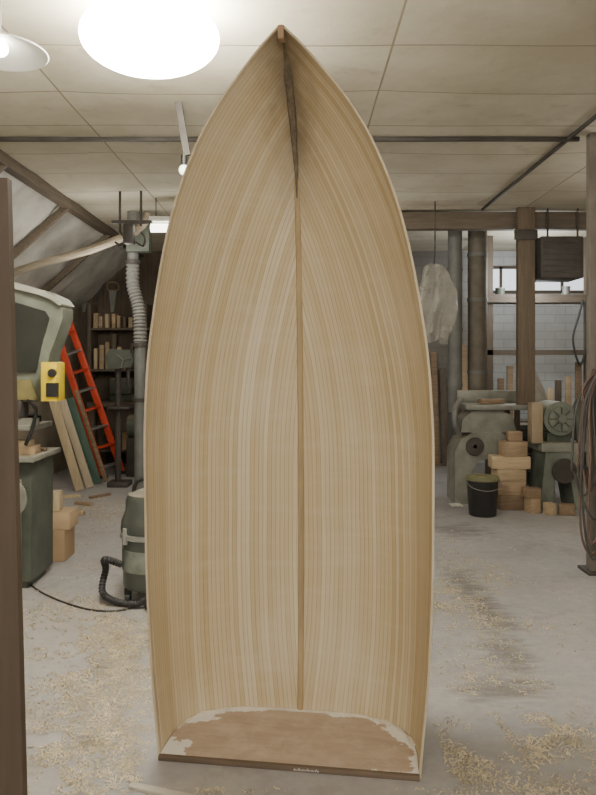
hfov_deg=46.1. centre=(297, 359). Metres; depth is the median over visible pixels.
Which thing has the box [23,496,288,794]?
wood shavings
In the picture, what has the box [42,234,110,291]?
rafter
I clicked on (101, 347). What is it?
wood offcut
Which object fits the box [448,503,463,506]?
paper scrap
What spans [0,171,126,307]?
ceiling
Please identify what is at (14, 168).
rafter
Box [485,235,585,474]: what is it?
shelf unit
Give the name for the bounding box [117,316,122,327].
wood offcut
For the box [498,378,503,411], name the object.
board
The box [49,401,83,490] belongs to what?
plank
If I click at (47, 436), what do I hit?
wall
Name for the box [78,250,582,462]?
wall
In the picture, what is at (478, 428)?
jointer
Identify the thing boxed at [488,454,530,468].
wood block
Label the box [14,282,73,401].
hood
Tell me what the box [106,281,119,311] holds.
saw
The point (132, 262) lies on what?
duct
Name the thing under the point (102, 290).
clamp
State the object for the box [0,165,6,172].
rafter
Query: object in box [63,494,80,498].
wood offcut
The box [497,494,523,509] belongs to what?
wood block
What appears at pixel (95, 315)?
wood offcut
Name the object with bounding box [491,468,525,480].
wood block
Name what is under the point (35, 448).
wood block
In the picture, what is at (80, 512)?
wood offcut
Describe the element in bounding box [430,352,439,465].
plank
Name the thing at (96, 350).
wood offcut
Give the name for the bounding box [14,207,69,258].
rafter
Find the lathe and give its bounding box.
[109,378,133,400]
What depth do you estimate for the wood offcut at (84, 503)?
7.22 m
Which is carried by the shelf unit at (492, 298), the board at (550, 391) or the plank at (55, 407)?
the board at (550, 391)
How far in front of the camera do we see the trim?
10.15 m
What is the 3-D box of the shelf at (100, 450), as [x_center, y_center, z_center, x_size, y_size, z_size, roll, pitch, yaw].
[-2.080,1.235,9.800,1.440,0.030,0.600,0,0,0]
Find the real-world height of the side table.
0.993 m
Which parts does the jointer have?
dust spout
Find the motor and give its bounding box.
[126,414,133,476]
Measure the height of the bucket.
0.372 m
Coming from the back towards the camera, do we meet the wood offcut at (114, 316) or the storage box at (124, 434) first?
the wood offcut at (114, 316)
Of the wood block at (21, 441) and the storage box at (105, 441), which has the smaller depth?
the wood block at (21, 441)
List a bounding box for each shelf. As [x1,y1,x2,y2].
[87,328,149,330]
[90,369,133,370]
[98,449,125,451]
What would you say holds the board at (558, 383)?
on the shelf unit at (492, 298)
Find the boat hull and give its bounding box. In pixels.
[143,24,434,781]
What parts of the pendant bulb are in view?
bulb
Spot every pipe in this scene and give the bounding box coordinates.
[447,231,462,412]
[467,231,487,389]
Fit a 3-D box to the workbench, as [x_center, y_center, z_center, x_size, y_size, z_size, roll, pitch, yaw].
[-2.075,1.035,9.800,1.550,0.930,0.700,0,0,0]
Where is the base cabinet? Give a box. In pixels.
[520,422,531,484]
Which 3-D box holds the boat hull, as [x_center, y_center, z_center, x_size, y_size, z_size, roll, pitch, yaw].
[-0.022,0.155,2.741,1.075,2.691,0.532,0,0,8]
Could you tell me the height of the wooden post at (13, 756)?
2.000 m
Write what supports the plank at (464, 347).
on the floor
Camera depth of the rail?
5.46 m
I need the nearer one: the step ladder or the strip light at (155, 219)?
the strip light at (155, 219)
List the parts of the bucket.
handle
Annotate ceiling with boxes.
[0,0,595,250]
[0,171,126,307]
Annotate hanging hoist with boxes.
[112,191,151,246]
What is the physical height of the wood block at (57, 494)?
0.145 m
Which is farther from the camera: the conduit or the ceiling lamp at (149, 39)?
the conduit
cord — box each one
[30,584,135,611]
[433,201,435,267]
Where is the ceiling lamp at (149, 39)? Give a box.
[79,0,218,78]
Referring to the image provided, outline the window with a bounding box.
[493,269,582,289]
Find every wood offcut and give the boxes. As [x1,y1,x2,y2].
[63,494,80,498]
[74,501,93,505]
[78,510,84,515]
[89,493,110,498]
[93,313,100,327]
[94,348,98,368]
[98,316,104,327]
[99,345,104,368]
[105,314,110,327]
[105,342,110,368]
[111,334,117,348]
[112,314,117,327]
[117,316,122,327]
[123,317,127,327]
[128,317,133,327]
[478,399,504,403]
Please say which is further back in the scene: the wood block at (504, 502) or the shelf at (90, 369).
the shelf at (90, 369)
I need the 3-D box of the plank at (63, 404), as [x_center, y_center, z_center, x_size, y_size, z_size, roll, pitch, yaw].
[-2.601,0.979,8.200,0.412,1.048,0.022,0,0,0]
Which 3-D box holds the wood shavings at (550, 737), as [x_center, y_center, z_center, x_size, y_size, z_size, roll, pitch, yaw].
[1.296,1.490,4.332,1.701,0.015,4.531,0,0,19]
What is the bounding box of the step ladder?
[60,321,125,478]
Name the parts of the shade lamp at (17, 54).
cord, bulb, lamp shade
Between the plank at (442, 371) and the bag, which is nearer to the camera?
the bag
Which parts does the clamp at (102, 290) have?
frame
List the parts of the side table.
leg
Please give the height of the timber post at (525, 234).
2.068 m
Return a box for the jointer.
[447,390,527,503]
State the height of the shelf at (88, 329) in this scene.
0.030 m
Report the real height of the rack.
1.050 m
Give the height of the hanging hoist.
0.534 m
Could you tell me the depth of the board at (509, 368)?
9.04 m
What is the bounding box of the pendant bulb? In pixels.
[175,102,190,174]
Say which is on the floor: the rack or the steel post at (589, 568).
the steel post at (589, 568)
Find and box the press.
[106,349,133,487]
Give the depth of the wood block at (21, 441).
4.65 m
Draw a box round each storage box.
[103,436,114,449]
[122,432,128,449]
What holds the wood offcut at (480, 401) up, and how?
on the jointer
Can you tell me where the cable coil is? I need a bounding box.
[571,369,595,560]
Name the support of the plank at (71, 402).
on the floor
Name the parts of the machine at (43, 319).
door, inspection panel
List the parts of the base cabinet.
drawer, drawer, drawer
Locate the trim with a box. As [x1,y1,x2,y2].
[493,266,582,292]
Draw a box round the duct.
[125,211,151,489]
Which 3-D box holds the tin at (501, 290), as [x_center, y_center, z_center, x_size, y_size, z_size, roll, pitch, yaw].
[2.612,-0.884,9.050,0.128,0.094,0.128,0,0,0]
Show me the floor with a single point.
(557, 536)
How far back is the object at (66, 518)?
5.21 m
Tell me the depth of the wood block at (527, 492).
6.82 m
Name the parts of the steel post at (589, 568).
plate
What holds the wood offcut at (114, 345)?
on the rack
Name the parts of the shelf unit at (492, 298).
rail, rail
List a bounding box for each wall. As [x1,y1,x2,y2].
[18,308,77,474]
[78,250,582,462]
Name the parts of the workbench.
leg, leg, panel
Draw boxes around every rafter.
[0,149,144,256]
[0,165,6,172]
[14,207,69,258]
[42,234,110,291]
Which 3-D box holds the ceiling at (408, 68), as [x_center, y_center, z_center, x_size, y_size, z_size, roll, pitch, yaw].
[1.075,-1.590,3.150,6.650,0.030,14.300,0,0,0]
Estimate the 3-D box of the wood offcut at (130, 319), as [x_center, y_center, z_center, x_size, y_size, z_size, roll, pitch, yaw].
[-2.351,-0.526,9.921,0.055,0.147,0.218,0,0,0]
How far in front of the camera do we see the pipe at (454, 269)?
7.88 m
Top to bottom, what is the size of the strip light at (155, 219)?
0.341 m
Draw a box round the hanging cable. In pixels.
[572,300,585,365]
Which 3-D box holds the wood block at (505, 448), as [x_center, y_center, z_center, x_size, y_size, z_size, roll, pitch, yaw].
[2.169,0.892,7.070,0.229,0.150,0.180,0,0,-9]
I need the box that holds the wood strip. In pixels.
[128,782,193,794]
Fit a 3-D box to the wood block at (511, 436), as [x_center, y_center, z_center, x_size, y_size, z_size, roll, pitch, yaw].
[2.174,0.766,7.040,0.140,0.100,0.120,0,0,6]
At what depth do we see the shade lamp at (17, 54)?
3.07 m
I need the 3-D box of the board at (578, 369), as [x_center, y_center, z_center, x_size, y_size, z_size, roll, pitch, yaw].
[3.627,0.399,9.060,0.080,0.743,0.030,0,0,0]
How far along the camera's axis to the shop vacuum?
4.26 m
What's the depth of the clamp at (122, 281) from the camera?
10.18 m
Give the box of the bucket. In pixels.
[466,474,501,517]
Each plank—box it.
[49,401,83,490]
[58,399,93,487]
[66,397,101,483]
[74,389,107,481]
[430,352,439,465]
[439,368,447,465]
[462,345,467,410]
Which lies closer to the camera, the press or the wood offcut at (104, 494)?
the wood offcut at (104, 494)
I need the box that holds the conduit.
[0,137,579,141]
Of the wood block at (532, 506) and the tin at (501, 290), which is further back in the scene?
the tin at (501, 290)
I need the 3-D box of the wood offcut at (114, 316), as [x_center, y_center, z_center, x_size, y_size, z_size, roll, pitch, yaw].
[-2.603,-0.552,9.949,0.051,0.200,0.151,0,0,0]
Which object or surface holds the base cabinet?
on the floor
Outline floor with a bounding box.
[22,463,595,794]
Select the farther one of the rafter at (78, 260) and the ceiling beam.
the rafter at (78, 260)
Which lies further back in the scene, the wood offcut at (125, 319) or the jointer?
the wood offcut at (125, 319)
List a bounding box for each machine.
[14,282,73,587]
[527,400,585,509]
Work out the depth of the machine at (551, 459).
7.01 m
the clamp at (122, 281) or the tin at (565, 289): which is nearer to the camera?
the tin at (565, 289)
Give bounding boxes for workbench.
[87,399,133,470]
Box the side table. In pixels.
[504,410,554,493]
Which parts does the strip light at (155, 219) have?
chain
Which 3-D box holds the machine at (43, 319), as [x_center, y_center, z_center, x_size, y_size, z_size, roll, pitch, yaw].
[-1.984,0.483,4.720,0.931,2.033,0.600,0,0,0]
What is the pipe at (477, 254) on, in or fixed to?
hanging from the ceiling at (408, 68)
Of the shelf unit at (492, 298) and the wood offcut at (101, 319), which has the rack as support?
the wood offcut at (101, 319)
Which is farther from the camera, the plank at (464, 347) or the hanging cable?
the plank at (464, 347)
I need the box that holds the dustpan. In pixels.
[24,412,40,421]
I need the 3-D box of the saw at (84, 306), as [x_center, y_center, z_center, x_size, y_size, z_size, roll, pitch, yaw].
[-3.103,-0.921,10.190,0.193,0.444,0.024,0,0,0]
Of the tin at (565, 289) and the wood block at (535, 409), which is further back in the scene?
the tin at (565, 289)
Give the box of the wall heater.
[535,208,582,281]
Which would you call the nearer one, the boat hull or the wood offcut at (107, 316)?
the boat hull
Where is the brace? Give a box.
[14,212,153,276]
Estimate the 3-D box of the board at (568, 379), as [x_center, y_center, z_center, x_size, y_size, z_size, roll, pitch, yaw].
[3.497,0.490,9.060,0.080,0.561,0.030,0,0,0]
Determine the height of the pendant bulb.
0.468 m
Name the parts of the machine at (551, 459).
motor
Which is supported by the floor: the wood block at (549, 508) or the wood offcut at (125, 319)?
the wood block at (549, 508)
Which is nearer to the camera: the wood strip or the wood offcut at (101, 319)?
the wood strip
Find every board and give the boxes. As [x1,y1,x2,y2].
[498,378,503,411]
[507,366,512,415]
[547,388,553,399]
[555,380,561,401]
[565,376,571,405]
[575,362,581,400]
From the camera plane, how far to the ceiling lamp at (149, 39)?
2.94 m
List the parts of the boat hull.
stem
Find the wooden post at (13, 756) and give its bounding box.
[0,178,27,794]
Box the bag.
[535,369,546,401]
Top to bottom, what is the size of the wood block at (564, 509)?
0.106 m
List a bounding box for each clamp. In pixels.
[96,284,103,301]
[121,280,128,299]
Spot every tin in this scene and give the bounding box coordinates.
[495,287,504,293]
[562,286,569,293]
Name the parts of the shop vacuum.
handle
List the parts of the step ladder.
rail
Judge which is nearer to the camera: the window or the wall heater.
the wall heater
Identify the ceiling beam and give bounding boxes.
[402,212,585,230]
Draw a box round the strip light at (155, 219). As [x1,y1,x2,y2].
[149,198,169,231]
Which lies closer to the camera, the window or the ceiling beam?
the ceiling beam
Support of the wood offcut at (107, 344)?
on the rack
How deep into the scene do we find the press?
8.30 m
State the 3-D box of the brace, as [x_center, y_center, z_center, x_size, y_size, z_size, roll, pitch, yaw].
[-2.209,-1.143,6.999,1.534,0.682,0.092,0,0,0]
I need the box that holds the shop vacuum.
[98,477,146,609]
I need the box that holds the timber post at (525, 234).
[514,207,537,404]
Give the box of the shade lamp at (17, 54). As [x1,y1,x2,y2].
[0,0,48,71]
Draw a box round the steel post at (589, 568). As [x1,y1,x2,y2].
[578,132,595,575]
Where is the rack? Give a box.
[87,303,150,377]
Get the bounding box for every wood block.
[18,439,33,445]
[19,444,40,453]
[53,490,62,510]
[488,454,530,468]
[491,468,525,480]
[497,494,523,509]
[498,440,526,456]
[498,481,525,494]
[506,431,521,441]
[522,486,540,498]
[524,498,540,513]
[528,402,542,442]
[543,502,556,515]
[558,503,574,515]
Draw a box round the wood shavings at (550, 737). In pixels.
[391,530,595,794]
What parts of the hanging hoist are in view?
rod, rod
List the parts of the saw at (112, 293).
handle, blade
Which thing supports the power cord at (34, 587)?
on the floor
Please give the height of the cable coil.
1.353 m
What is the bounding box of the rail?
[481,114,595,210]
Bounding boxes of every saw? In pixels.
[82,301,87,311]
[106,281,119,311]
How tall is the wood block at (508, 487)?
0.140 m
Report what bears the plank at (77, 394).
on the floor

